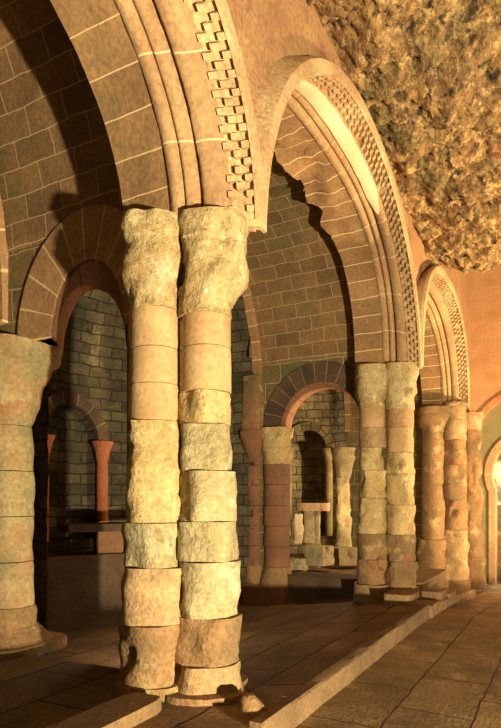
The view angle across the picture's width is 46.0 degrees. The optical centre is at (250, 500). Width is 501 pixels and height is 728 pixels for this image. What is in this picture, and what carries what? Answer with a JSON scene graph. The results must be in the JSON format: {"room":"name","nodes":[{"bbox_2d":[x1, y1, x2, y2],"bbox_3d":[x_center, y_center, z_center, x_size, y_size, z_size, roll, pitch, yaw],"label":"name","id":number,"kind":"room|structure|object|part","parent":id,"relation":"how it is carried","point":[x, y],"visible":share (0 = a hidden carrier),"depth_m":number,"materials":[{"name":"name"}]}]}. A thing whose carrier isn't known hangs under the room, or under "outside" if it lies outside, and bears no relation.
{"room":"church","nodes":[
{"label":"church","id":0,"kind":"room"},
{"bbox_2d":[0,0,122,251],"bbox_3d":[-3.021,-1.691,3.072,2.063,7.184,5.896,0,0,29],"label":"vault","id":1,"kind":"object","parent":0,"point":[57,161],"visible":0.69,"depth_m":5.37,"materials":[{"name":"stone"}]},
{"bbox_2d":[0,195,7,324],"bbox_3d":[-3.869,-3.485,3.554,0.180,3.370,5.700,0,0,29],"label":"rib","id":2,"kind":"object","parent":1,"relation":"attached to","point":[3,244],"visible":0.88,"depth_m":5.93,"materials":[{"name":"stone"}]},
{"bbox_2d":[0,242,182,516],"bbox_3d":[-1.774,-0.270,5.924,2.700,4.540,0.570,0,0,29],"label":"wall partition","id":3,"kind":"structure","parent":0,"point":[20,262],"depth_m":5.89,"materials":[{"name":"stone"}]},
{"bbox_2d":[17,205,129,356],"bbox_3d":[-1.429,-2.135,5.730,1.990,1.130,0.620,0,0,29],"label":"archway","id":4,"kind":"object","parent":3,"relation":"attached to","point":[86,249],"visible":0.81,"depth_m":5.61,"materials":[{"name":"stone"}]},
{"bbox_2d":[31,290,345,656],"bbox_3d":[-1.035,-1.353,11.665,2.716,6.707,10.122,0,0,29],"label":"wall","id":5,"kind":"structure","parent":0,"point":[94,340],"depth_m":10.59,"materials":[{"name":"stone"}]},
{"bbox_2d":[46,391,113,541],"bbox_3d":[-3.000,-0.601,9.961,0.396,2.501,1.604,0,0,33],"label":"blind arch","id":6,"kind":"object","parent":5,"relation":"attached to","point":[102,446],"visible":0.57,"depth_m":10.37,"materials":[{"name":"stone"}]},
{"bbox_2d":[290,422,334,535],"bbox_3d":[1.507,-0.583,15.368,1.407,2.966,0.380,0,0,2],"label":"blind arch","id":7,"kind":"object","parent":5,"relation":"attached to","point":[305,426],"visible":0.56,"depth_m":15.29,"materials":[{"name":"stone"}]},
{"bbox_2d":[0,594,434,727],"bbox_3d":[-2.592,1.655,5.449,6.200,0.444,12.750,0,0,29],"label":"floor","id":8,"kind":"structure","parent":0,"point":[283,647],"depth_m":5.46,"materials":[{"name":"stone"}]},
{"bbox_2d":[0,333,66,658],"bbox_3d":[-2.438,-0.035,5.988,0.921,3.070,0.925,0,0,29],"label":"column","id":9,"kind":"structure","parent":8,"relation":"on","point":[27,365],"depth_m":5.79,"materials":[{"name":"stone"}]},
{"bbox_2d":[47,522,124,631],"bbox_3d":[-2.142,1.166,8.945,2.449,1.668,0.879,0,0,-27],"label":"altar table","id":10,"kind":"object","parent":8,"relation":"on","point":[84,591],"visible":0.44,"depth_m":8.52,"materials":[{"name":"stone"}]},
{"bbox_2d":[46,692,161,727],"bbox_3d":[-1.290,1.470,3.124,0.308,0.220,2.404,0,0,29],"label":"threshold slab","id":11,"kind":"object","parent":8,"relation":"on","point":[129,710],"visible":0.83,"depth_m":3.81,"materials":[{"name":"stone"}]},
{"bbox_2d":[115,208,182,701],"bbox_3d":[-0.746,-0.290,4.583,0.588,3.740,0.616,0,0,7],"label":"stone column","id":12,"kind":"structure","parent":8,"relation":"on","point":[152,259],"depth_m":4.38,"materials":[{"name":"beige stone"}]},
{"bbox_2d":[164,206,248,706],"bbox_3d":[-0.342,-0.280,4.536,0.681,3.720,0.727,0,0,4],"label":"stone column","id":13,"kind":"structure","parent":8,"relation":"on","point":[213,239],"depth_m":4.35,"materials":[{"name":"beige stone"}]},
{"bbox_2d":[239,429,262,602],"bbox_3d":[0.095,0.350,10.960,0.524,3.300,0.516,0,0,29],"label":"column","id":14,"kind":"structure","parent":8,"relation":"on","point":[251,439],"depth_m":10.82,"materials":[{"name":"red stone"}]},
{"bbox_2d":[242,375,263,429],"bbox_3d":[0.089,-1.800,10.974,0.444,1.000,0.443,0,0,29],"label":"block","id":15,"kind":"object","parent":14,"relation":"on","point":[253,393],"visible":0.81,"depth_m":10.78,"materials":[{"name":"brown stone"}]},
{"bbox_2d":[237,693,268,720],"bbox_3d":[0.054,1.495,4.033,0.365,0.310,0.404,0,0,29],"label":"boulder","id":16,"kind":"object","parent":8,"relation":"on","point":[250,706],"visible":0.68,"depth_m":4.01,"materials":[{"name":"brown stone"}]},
{"bbox_2d":[255,426,293,603],"bbox_3d":[0.489,0.335,10.840,0.701,3.330,0.692,0,0,29],"label":"column","id":17,"kind":"structure","parent":8,"relation":"on","point":[273,588],"depth_m":10.62,"materials":[{"name":"red stone"}]},
{"bbox_2d":[288,571,356,601],"bbox_3d":[1.356,1.590,10.589,1.322,0.520,0.737,0,0,29],"label":"threshold step","id":18,"kind":"structure","parent":8,"relation":"on","point":[305,586],"depth_m":10.31,"materials":[{"name":"stone"}]},
{"bbox_2d":[353,363,388,602],"bbox_3d":[1.961,-0.280,9.529,0.616,3.760,0.681,0,0,29],"label":"stone column","id":19,"kind":"structure","parent":8,"relation":"on","point":[370,586],"depth_m":9.34,"materials":[{"name":"beige stone"}]},
{"bbox_2d":[384,589,418,604],"bbox_3d":[2.251,1.450,8.753,0.407,0.200,0.645,0,0,29],"label":"stone block","id":20,"kind":"object","parent":8,"relation":"on","point":[394,596],"visible":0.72,"depth_m":8.53,"materials":[{"name":"beige stone"}]},
{"bbox_2d":[384,362,419,595],"bbox_3d":[2.396,-0.270,9.438,0.625,3.780,0.732,0,0,29],"label":"stone column","id":21,"kind":"structure","parent":8,"relation":"on","point":[400,573],"depth_m":9.24,"materials":[{"name":"beige stone"}]},
{"bbox_2d":[249,336,252,358],"bbox_3d":[1.441,-3.975,13.359,0.001,2.750,6.100,0,0,29],"label":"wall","id":22,"kind":"structure","parent":0,"point":[250,345],"depth_m":10.73,"materials":[{"name":"stone"}]},
{"bbox_2d":[246,152,354,364],"bbox_3d":[-0.201,-3.637,8.226,2.068,2.299,5.218,0,0,29],"label":"vault","id":23,"kind":"object","parent":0,"point":[298,284],"visible":0.27,"depth_m":9.96,"materials":[{"name":"stone"}]},
{"bbox_2d":[242,283,261,374],"bbox_3d":[-1.055,-3.235,8.694,0.180,2.870,5.080,0,0,29],"label":"rib","id":24,"kind":"object","parent":23,"relation":"attached to","point":[250,312],"visible":0.22,"depth_m":10.68,"materials":[{"name":"stone"}]},
{"bbox_2d":[253,354,354,571],"bbox_3d":[0.898,-0.270,10.806,2.700,4.540,0.600,0,0,29],"label":"wall partition","id":25,"kind":"structure","parent":0,"point":[273,374],"depth_m":10.73,"materials":[{"name":"stone"}]},
{"bbox_2d":[263,361,359,427],"bbox_3d":[1.339,-1.880,10.559,2.230,1.100,0.650,0,0,29],"label":"archway","id":26,"kind":"object","parent":25,"relation":"attached to","point":[311,378],"visible":0.77,"depth_m":10.50,"materials":[{"name":"stone"}]},
{"bbox_2d":[226,0,470,447],"bbox_3d":[0.919,-2.600,7.238,0.902,9.600,17.540,0,0,29],"label":"wall","id":27,"kind":"structure","parent":0,"point":[267,31],"depth_m":5.29,"materials":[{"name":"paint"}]},
{"bbox_2d":[50,0,264,219],"bbox_3d":[-1.791,-3.101,2.153,1.060,2.002,6.077,0,0,29],"label":"round arch","id":28,"kind":"object","parent":27,"relation":"attached to","point":[168,80],"visible":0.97,"depth_m":4.28,"materials":[{"name":"stone"}]},
{"bbox_3d":[-1.764,-3.077,2.015,0.110,1.943,5.778,0,0,29],"label":"roll moulding","id":29,"kind":"part","parent":28,"relation":"part of","materials":[{"name":"stone"}]},
{"bbox_3d":[-1.392,-3.111,2.017,0.228,1.981,5.933,0,0,29],"label":"hood mould","id":30,"kind":"part","parent":28,"relation":"part of","materials":[{"name":"stone"}]},
{"bbox_2d":[235,55,421,368],"bbox_3d":[0.840,-3.317,7.093,1.186,2.480,5.635,0,0,29],"label":"round arch","id":31,"kind":"object","parent":27,"relation":"attached to","point":[318,126],"visible":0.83,"depth_m":7.74,"materials":[{"name":"stone"}]},
{"bbox_3d":[0.972,-3.267,7.013,0.110,2.264,5.571,0,0,29],"label":"roll moulding","id":32,"kind":"part","parent":31,"relation":"part of","materials":[{"name":"stone"}]},
{"bbox_2d":[417,265,469,408],"bbox_3d":[3.407,-3.183,11.650,1.058,2.207,4.951,0,0,29],"label":"round arch","id":33,"kind":"object","parent":27,"relation":"attached to","point":[444,373],"visible":0.65,"depth_m":13.03,"materials":[{"name":"stone"}]},
{"bbox_3d":[3.484,-3.097,11.604,0.110,2.014,4.901,0,0,29],"label":"roll moulding","id":34,"kind":"part","parent":33,"relation":"part of","materials":[{"name":"stone"}]},
{"bbox_2d":[346,400,421,557],"bbox_3d":[3.265,-0.300,14.868,2.550,4.800,0.001,0,0,29],"label":"wall partition","id":35,"kind":"structure","parent":0,"point":[352,437],"depth_m":14.83,"materials":[{"name":"stone"}]},
{"bbox_2d":[351,370,421,405],"bbox_3d":[2.329,-3.539,12.847,2.066,2.176,4.602,0,0,29],"label":"vault","id":36,"kind":"object","parent":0,"point":[418,396],"depth_m":14.32,"materials":[{"name":"stone"}]},
{"bbox_2d":[344,392,351,431],"bbox_3d":[1.473,-3.160,13.313,0.180,2.720,4.450,0,0,29],"label":"rib","id":37,"kind":"object","parent":36,"relation":"attached to","point":[347,398],"visible":0.12,"depth_m":15.15,"materials":[{"name":"stone"}]},
{"bbox_2d":[290,554,490,593],"bbox_3d":[1.849,1.711,13.563,6.200,0.662,5.750,0,0,29],"label":"floor","id":38,"kind":"structure","parent":0,"point":[351,569],"depth_m":12.21,"materials":[{"name":"stone"}]},
{"bbox_2d":[290,514,303,543],"bbox_3d":[0.925,0.557,11.897,0.277,0.600,0.246,0,0,-34],"label":"stone block","id":39,"kind":"object","parent":38,"relation":"on","point":[296,520],"visible":0.98,"depth_m":11.82,"materials":[{"name":"beige stone"}]},
{"bbox_2d":[290,557,307,571],"bbox_3d":[0.947,1.242,11.604,0.368,0.250,0.430,0,0,11],"label":"stone block","id":40,"kind":"object","parent":38,"relation":"on","point":[297,564],"visible":0.88,"depth_m":11.41,"materials":[{"name":"beige stone"}]},
{"bbox_2d":[296,503,329,567],"bbox_3d":[1.312,0.771,12.399,0.706,1.458,0.906,0,0,7],"label":"altar table","id":41,"kind":"object","parent":38,"relation":"on","point":[311,511],"visible":0.65,"depth_m":12.26,"materials":[{"name":"stone"}]},
{"bbox_2d":[302,545,334,565],"bbox_3d":[1.342,1.075,11.690,0.560,0.370,0.428,0,0,35],"label":"stone block","id":42,"kind":"object","parent":38,"relation":"on","point":[316,555],"visible":0.97,"depth_m":11.53,"materials":[{"name":"beige stone"}]},
{"bbox_2d":[331,447,354,565],"bbox_3d":[2.017,0.175,12.887,0.532,2.650,0.585,0,0,6],"label":"pier","id":43,"kind":"object","parent":38,"relation":"on","point":[343,458],"visible":0.8,"depth_m":12.75,"materials":[{"name":"grey stone"}]},
{"bbox_2d":[333,547,356,565],"bbox_3d":[1.967,1.136,12.210,0.586,0.350,0.458,0,0,-15],"label":"stone block","id":44,"kind":"object","parent":38,"relation":"on","point":[343,556],"visible":0.65,"depth_m":12.00,"materials":[{"name":"beige stone"}]},
{"bbox_2d":[416,568,445,593],"bbox_3d":[3.086,1.590,10.637,0.512,0.520,2.223,0,0,29],"label":"bench slab","id":45,"kind":"object","parent":38,"relation":"on","point":[425,577],"visible":0.3,"depth_m":10.68,"materials":[{"name":"stone"}]},
{"bbox_2d":[417,406,449,588],"bbox_3d":[4.276,-0.080,13.740,0.820,4.160,0.854,0,0,29],"label":"stone column","id":46,"kind":"structure","parent":38,"relation":"on","point":[432,420],"depth_m":13.48,"materials":[{"name":"beige stone"}]},
{"bbox_2d":[442,401,470,588],"bbox_3d":[4.707,-0.090,13.608,0.724,4.380,0.800,0,0,29],"label":"stone column","id":47,"kind":"structure","parent":38,"relation":"on","point":[455,467],"depth_m":13.38,"materials":[{"name":"beige stone"}]},
{"bbox_2d":[466,412,486,593],"bbox_3d":[5.373,0.050,14.167,0.570,4.300,0.634,0,0,18],"label":"pilaster","id":48,"kind":"object","parent":38,"relation":"on","point":[476,557],"visible":0.64,"depth_m":13.98,"materials":[{"name":"brown stone"}]},
{"bbox_2d":[295,584,500,727],"bbox_3d":[5.107,1.824,4.227,8.500,0.472,19.000,0,0,29],"label":"floor","id":49,"kind":"structure","parent":0,"point":[446,672],"depth_m":5.26,"materials":[{"name":"stone"}]},
{"bbox_2d":[249,604,428,727],"bbox_3d":[1.225,1.658,5.936,0.109,0.484,4.930,0,0,29],"label":"curb","id":50,"kind":"structure","parent":49,"relation":"on","point":[291,711],"depth_m":4.92,"materials":[{"name":"stone"}]},
{"bbox_2d":[406,588,474,617],"bbox_3d":[3.295,1.817,9.904,0.370,0.756,3.980,0,0,29],"label":"trim","id":51,"kind":"structure","parent":49,"relation":"on","point":[462,595],"depth_m":8.81,"materials":[{"name":"stone"}]},
{"bbox_2d":[421,587,445,599],"bbox_3d":[2.813,1.490,9.037,0.316,0.260,0.497,0,0,29],"label":"stone block","id":52,"kind":"object","parent":51,"relation":"on","point":[430,592],"visible":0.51,"depth_m":8.87,"materials":[{"name":"beige stone"}]},
{"bbox_2d":[446,589,455,605],"bbox_3d":[3.159,1.570,9.571,0.297,0.220,0.504,0,0,29],"label":"stone block","id":53,"kind":"object","parent":51,"relation":"on","point":[450,593],"visible":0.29,"depth_m":9.52,"materials":[{"name":"beige stone"}]},
{"bbox_2d":[306,0,500,273],"bbox_3d":[4.414,-6.609,4.208,8.584,5.350,13.386,0,0,29],"label":"rough stone wall","id":54,"kind":"structure","parent":0,"point":[427,73],"depth_m":6.62,"materials":[{"name":"beige stone"}]},
{"bbox_2d":[469,265,500,411],"bbox_3d":[8.739,-2.750,12.841,9.300,10.300,0.001,0,0,29],"label":"wall","id":55,"kind":"structure","parent":0,"point":[485,313],"depth_m":14.47,"materials":[{"name":"paint"}]},
{"bbox_2d":[475,394,500,594],"bbox_3d":[6.848,-0.185,14.241,2.980,5.170,0.740,0,0,29],"label":"arch","id":56,"kind":"object","parent":55,"relation":"attached to","point":[491,423],"visible":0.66,"depth_m":14.63,"materials":[{"name":"stone"}]},
{"label":"outside","id":57,"kind":"structure","parent":0,"visible":0},
{"bbox_2d":[494,453,500,504],"bbox_3d":[10.268,-0.900,16.364,8.000,7.000,1.488,0,0,29],"label":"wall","id":58,"kind":"structure","parent":57,"point":[497,469],"depth_m":17.95,"materials":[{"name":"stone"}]},
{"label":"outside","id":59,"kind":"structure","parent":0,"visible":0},
{"bbox_2d":[497,505,500,579],"bbox_3d":[8.761,1.150,14.657,6.536,2.100,0.423,0,0,29],"label":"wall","id":60,"kind":"structure","parent":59,"point":[498,506],"depth_m":15.62,"materials":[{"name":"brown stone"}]}
]}

